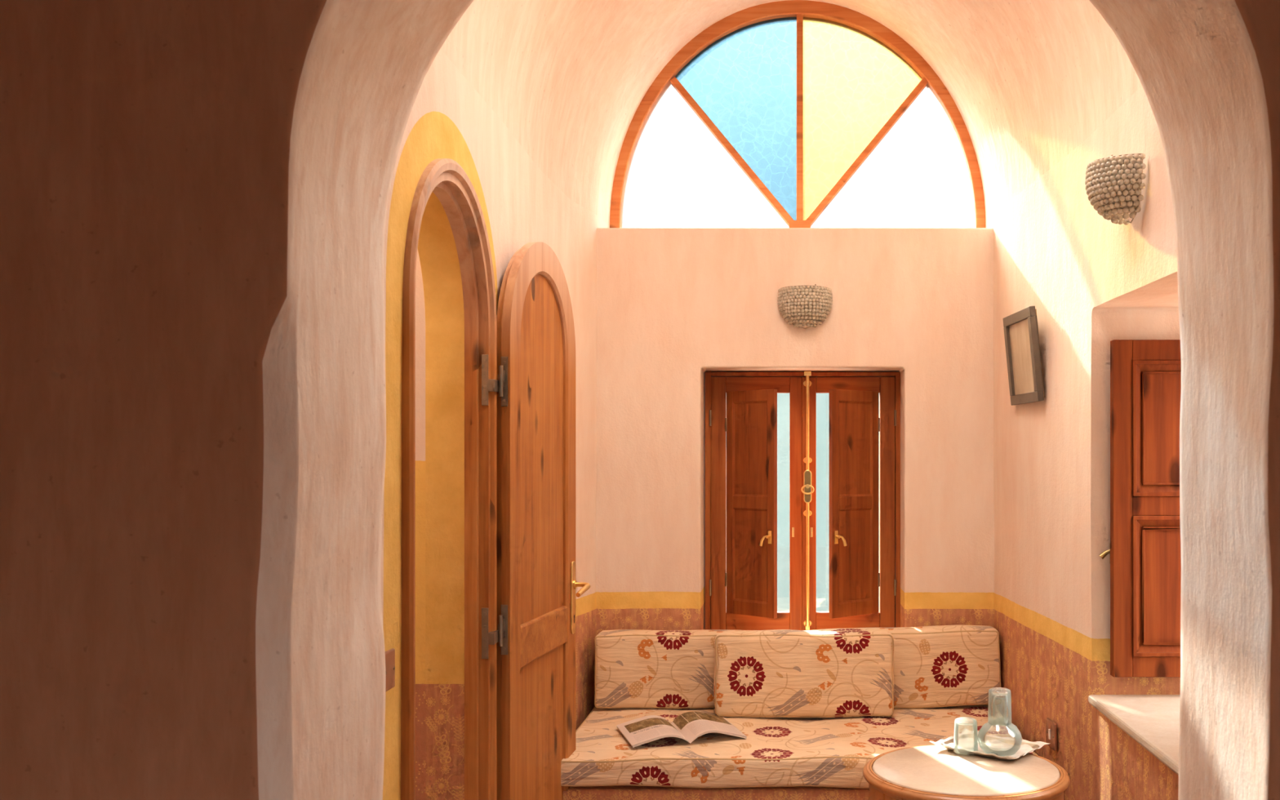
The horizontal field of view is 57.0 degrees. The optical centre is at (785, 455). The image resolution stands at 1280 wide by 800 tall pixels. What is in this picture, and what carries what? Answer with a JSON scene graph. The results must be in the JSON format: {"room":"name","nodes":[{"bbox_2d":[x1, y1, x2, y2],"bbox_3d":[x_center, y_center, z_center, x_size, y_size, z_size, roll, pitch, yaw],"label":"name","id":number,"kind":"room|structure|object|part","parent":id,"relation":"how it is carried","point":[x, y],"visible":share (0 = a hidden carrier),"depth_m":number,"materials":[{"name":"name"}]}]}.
{"room":"traditional dwelling","nodes":[
{"label":"traditional dwelling","id":0,"kind":"room"},
{"bbox_2d":[415,248,425,799],"bbox_3d":[-1.510,0.070,3.201,1.080,2.700,0.098,0,0,0],"label":"wall","id":1,"kind":"structure","parent":0,"point":[420,296],"depth_m":3.15,"materials":[{"name":"paint"}]},
{"bbox_2d":[380,48,609,799],"bbox_3d":[-0.850,0.236,3.605,0.250,2.368,2.650,0,0,0],"label":"wall","id":2,"kind":"structure","parent":0,"point":[448,118],"depth_m":3.15,"materials":[{"name":"paint"}]},
{"bbox_2d":[384,648,395,691],"bbox_3d":[-0.792,0.429,2.317,0.010,0.078,0.068,0,0,0],"label":"light switch","id":3,"kind":"object","parent":2,"relation":"attached to","point":[389,654],"visible":0.79,"depth_m":2.32,"materials":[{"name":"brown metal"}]},
{"bbox_2d":[400,158,590,799],"bbox_3d":[-0.781,0.359,3.127,0.156,2.122,1.387,0,0,7],"label":"door","id":4,"kind":"structure","parent":2,"relation":"in","point":[521,584],"depth_m":3.20,"materials":[{"name":"brown wood"}]},
{"bbox_3d":[-0.819,0.359,2.800,0.073,2.122,0.724,0,0,0],"label":"frame","id":5,"kind":"part","parent":4,"relation":"part of","materials":[{"name":"brown wood"}]},
{"bbox_3d":[-0.742,0.411,3.499,0.016,1.917,0.464,0,0,6],"label":"panel","id":6,"kind":"part","parent":4,"relation":"part of","materials":[{"name":"brown wood"}]},
{"bbox_3d":[-0.742,0.541,3.499,0.043,0.118,0.468,0,0,6],"label":"rail","id":7,"kind":"part","parent":4,"relation":"part of","materials":[{"name":"brown wood"}]},
{"bbox_3d":[-0.688,0.462,3.775,0.006,0.236,0.042,0,0,6],"label":"handle plate","id":8,"kind":"part","parent":4,"relation":"part of","materials":[{"name":"gold metal"}]},
{"bbox_3d":[-0.661,0.428,3.730,0.060,0.043,0.111,0,0,6],"label":"lever","id":9,"kind":"part","parent":4,"relation":"part of","materials":[{"name":"gold metal"}]},
{"bbox_2d":[0,0,1279,799],"bbox_3d":[-0.008,-0.970,2.070,5.909,4.779,0.420,0,0,0],"label":"wall","id":10,"kind":"structure","parent":0,"point":[194,194],"depth_m":1.86,"materials":[{"name":"paint"}]},
{"bbox_2d":[440,0,1142,226],"bbox_3d":[0.060,-1.419,3.620,1.750,0.942,2.720,0,0,0],"label":"ceiling","id":11,"kind":"structure","parent":0,"point":[1028,82],"depth_m":4.05,"materials":[{"name":"paint"}]},
{"bbox_2d":[595,227,994,635],"bbox_3d":[0.050,0.261,4.730,2.000,2.319,0.260,0,0,0],"label":"wall","id":12,"kind":"structure","parent":0,"point":[675,306],"depth_m":4.60,"materials":[{"name":"paint"}]},
{"bbox_2d":[609,0,985,227],"bbox_3d":[0.052,-1.397,4.862,1.579,0.994,0.075,0,0,0],"label":"window","id":13,"kind":"structure","parent":12,"relation":"in","point":[792,113],"depth_m":4.86,"materials":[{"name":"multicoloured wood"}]},
{"bbox_3d":[-0.317,-1.248,4.865,0.752,0.646,0.006,0,0,0],"label":"pane","id":14,"kind":"part","parent":13,"relation":"part of","materials":[{"name":"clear glass"}]},
{"bbox_3d":[-0.210,-1.381,4.865,0.538,0.911,0.006,0,0,0],"label":"pane","id":15,"kind":"part","parent":13,"relation":"part of","materials":[{"name":"blue glass"}]},
{"bbox_3d":[0.052,-0.937,4.862,1.562,0.076,0.072,0,0,0],"label":"rail","id":16,"kind":"part","parent":13,"relation":"part of","materials":[{"name":"brown wood"}]},
{"bbox_3d":[0.321,-1.381,4.865,0.538,0.911,0.006,0,0,0],"label":"pane","id":17,"kind":"part","parent":13,"relation":"part of","materials":[{"name":"yellow glass"}]},
{"bbox_3d":[0.428,-1.244,4.865,0.738,0.638,0.006,0,0,0],"label":"pane","id":18,"kind":"part","parent":13,"relation":"part of","materials":[{"name":"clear glass"}]},
{"bbox_2d":[705,370,900,630],"bbox_3d":[0.072,0.229,4.720,0.803,1.147,0.250,0,0,0],"label":"window","id":19,"kind":"structure","parent":12,"relation":"in","point":[741,406],"depth_m":4.76,"materials":[{"name":"brown wood"}]},
{"bbox_2d":[726,389,777,618],"bbox_3d":[-0.137,0.192,4.695,0.262,0.909,0.022,0,0,41],"label":"shutter","id":20,"kind":"object","parent":19,"relation":"attached to","point":[751,415],"depth_m":4.69,"materials":[{"name":"brown wood"}]},
{"bbox_3d":[-0.114,0.225,4.798,0.263,1.092,0.044,0,0,0],"label":"rail","id":21,"kind":"part","parent":19,"relation":"part of","materials":[{"name":"brown wood"}]},
{"bbox_3d":[0.032,0.317,4.771,0.010,0.039,0.007,0,0,0],"label":"striker plate","id":22,"kind":"part","parent":19,"relation":"part of","materials":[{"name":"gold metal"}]},
{"bbox_3d":[0.091,0.129,4.765,0.033,0.137,0.018,0,0,0],"label":"bolt plate","id":23,"kind":"part","parent":19,"relation":"part of","materials":[{"name":"gold metal"}]},
{"bbox_3d":[0.091,0.141,4.751,0.054,0.041,0.012,0,0,0],"label":"ring handle","id":24,"kind":"part","parent":19,"relation":"part of","materials":[{"name":"gold metal"}]},
{"bbox_3d":[0.107,0.317,4.771,0.010,0.039,0.007,0,0,0],"label":"striker plate","id":25,"kind":"part","parent":19,"relation":"part of","materials":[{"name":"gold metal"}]},
{"bbox_3d":[0.257,0.225,4.798,0.263,1.092,0.044,0,0,0],"label":"rail","id":26,"kind":"part","parent":19,"relation":"part of","materials":[{"name":"brown wood"}]},
{"bbox_2d":[829,389,878,618],"bbox_3d":[0.277,0.192,4.695,0.262,0.909,0.022,0,0,-41],"label":"shutter","id":27,"kind":"object","parent":19,"relation":"attached to","point":[853,414],"depth_m":4.69,"materials":[{"name":"brown wood"}]},
{"bbox_2d":[777,284,832,328],"bbox_3d":[0.078,-0.583,4.548,0.218,0.167,0.128,0,0,0],"label":"wall sconce","id":28,"kind":"object","parent":12,"relation":"attached to","point":[804,305],"visible":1,"depth_m":4.52,"materials":[{"name":"beige stone"}]},
{"bbox_2d":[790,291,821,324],"bbox_3d":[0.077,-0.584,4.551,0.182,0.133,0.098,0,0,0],"label":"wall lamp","id":29,"kind":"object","parent":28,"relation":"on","point":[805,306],"depth_m":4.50,"materials":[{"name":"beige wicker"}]},
{"bbox_2d":[985,86,1180,799],"bbox_3d":[1.135,0.236,3.605,0.630,2.368,2.650,0,0,0],"label":"wall","id":30,"kind":"structure","parent":0,"point":[1091,281],"depth_m":3.62,"materials":[{"name":"paint"}]},
{"bbox_2d":[1003,306,1044,405],"bbox_3d":[0.830,-0.339,4.057,0.055,0.318,0.347,0,0,-4],"label":"picture frame","id":31,"kind":"object","parent":30,"relation":"attached to","point":[1024,371],"visible":1,"depth_m":4.03,"materials":[{"name":"brown wood"}]},
{"bbox_2d":[1008,318,1035,395],"bbox_3d":[0.829,-0.340,4.058,0.004,0.250,0.277,-5,0,-4],"label":"picture","id":32,"kind":"object","parent":31,"relation":"attached to","point":[1019,331],"depth_m":4.07},
{"bbox_2d":[1046,717,1057,751],"bbox_3d":[0.869,0.914,3.809,0.014,0.088,0.088,0,0,-4],"label":"light switch","id":33,"kind":"object","parent":30,"relation":"attached to","point":[1051,726],"visible":0.95,"depth_m":3.79,"materials":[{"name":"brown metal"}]},
{"bbox_2d":[1084,153,1146,225],"bbox_3d":[0.850,-0.689,3.040,0.128,0.167,0.218,0,0,0],"label":"wall sconce","id":34,"kind":"object","parent":30,"relation":"attached to","point":[1113,187],"visible":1,"depth_m":2.97,"materials":[{"name":"beige stone"}]},
{"bbox_2d":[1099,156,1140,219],"bbox_3d":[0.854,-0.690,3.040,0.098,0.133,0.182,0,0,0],"label":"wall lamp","id":35,"kind":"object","parent":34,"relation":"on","point":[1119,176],"depth_m":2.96,"materials":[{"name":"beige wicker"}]},
{"bbox_2d":[1088,339,1181,775],"bbox_3d":[1.169,0.149,2.970,0.558,1.166,0.920,0,0,0],"label":"window","id":36,"kind":"structure","parent":30,"relation":"in","point":[1144,551],"depth_m":3.38,"materials":[{"name":"brown wood"}]},
{"bbox_3d":[1.169,0.718,2.975,0.558,0.028,0.910,0,0,0],"label":"sill","id":37,"kind":"part","parent":36,"relation":"part of","materials":[{"name":"stone"}]},
{"bbox_2d":[1110,339,1181,676],"bbox_3d":[1.162,0.155,3.390,0.421,0.983,0.042,0,0,0],"label":"shutter","id":38,"kind":"object","parent":36,"relation":"attached to","point":[1145,375],"depth_m":3.38,"materials":[{"name":"brown wood"}]},
{"bbox_3d":[0.000,1.470,1.500,6.200,0.100,7.200,0,0,0],"label":"floor","id":39,"kind":"structure","parent":0,"visible":0},
{"bbox_2d":[563,785,868,799],"bbox_3d":[0.036,1.245,4.157,1.557,0.350,0.874,0,0,0],"label":"bench","id":40,"kind":"object","parent":39,"relation":"on","point":[612,792],"visible":0.03,"depth_m":3.72,"materials":[{"name":"paint"}]},
{"bbox_2d":[560,704,1038,788],"bbox_3d":[0.037,1.012,4.101,1.555,0.114,0.817,0,0,0],"label":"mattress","id":41,"kind":"object","parent":40,"relation":"on","point":[775,752],"visible":0.59,"depth_m":3.81,"materials":[{"name":"fabric"}]},
{"bbox_2d":[594,629,751,709],"bbox_3d":[-0.341,0.823,4.482,0.776,0.296,0.180,0,0,1],"label":"cushion","id":42,"kind":"object","parent":41,"relation":"on","point":[634,668],"visible":0.6,"depth_m":4.40,"materials":[{"name":"fabric"}]},
{"bbox_2d":[616,711,746,747],"bbox_3d":[-0.361,0.938,4.003,0.390,0.038,0.300,0,0,-18],"label":"magazine","id":43,"kind":"object","parent":41,"relation":"on","point":[688,726],"visible":1,"depth_m":3.97,"materials":[{"name":"paper"}]},
{"bbox_2d":[713,629,894,717],"bbox_3d":[0.069,0.809,4.312,0.666,0.320,0.157,0,0,0],"label":"cushion","id":44,"kind":"object","parent":41,"relation":"on","point":[770,673],"visible":1,"depth_m":4.24,"materials":[{"name":"fabric"}]},
{"bbox_2d":[807,624,1001,708],"bbox_3d":[0.433,0.816,4.482,0.779,0.317,0.179,0,0,-2],"label":"cushion","id":45,"kind":"object","parent":41,"relation":"on","point":[935,666],"visible":0.56,"depth_m":4.40,"materials":[{"name":"fabric"}]},
{"bbox_2d":[862,744,1070,799],"bbox_3d":[0.498,1.143,3.225,0.566,0.554,0.566,0,0,0],"label":"side table","id":46,"kind":"object","parent":39,"relation":"on","point":[933,771],"visible":0.86,"depth_m":3.14,"materials":[{"name":"brown wood"}]},
{"bbox_2d":[929,728,1050,759],"bbox_3d":[0.600,0.853,3.415,0.282,0.025,0.215,0,0,38],"label":"tray","id":47,"kind":"object","parent":46,"relation":"on","point":[966,738],"visible":0.78,"depth_m":3.44,"materials":[{"name":"metal"}]},
{"bbox_2d":[953,716,977,754],"bbox_3d":[0.523,0.812,3.375,0.071,0.094,0.071,0,0,0],"label":"tumbler","id":48,"kind":"object","parent":47,"relation":"on","point":[974,723],"visible":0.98,"depth_m":3.37,"materials":[{"name":"white"}]},
{"bbox_2d":[977,694,1022,756],"bbox_3d":[0.616,0.776,3.345,0.127,0.166,0.127,0,0,0],"label":"carafe","id":49,"kind":"object","parent":47,"relation":"on","point":[996,721],"visible":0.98,"depth_m":3.33,"materials":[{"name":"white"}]},
{"bbox_2d":[987,687,1011,724],"bbox_3d":[0.616,0.721,3.345,0.068,0.096,0.068,0,0,0],"label":"tumbler","id":50,"kind":"object","parent":49,"relation":"on","point":[991,693],"visible":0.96,"depth_m":3.34,"materials":[{"name":"white"}]}
]}

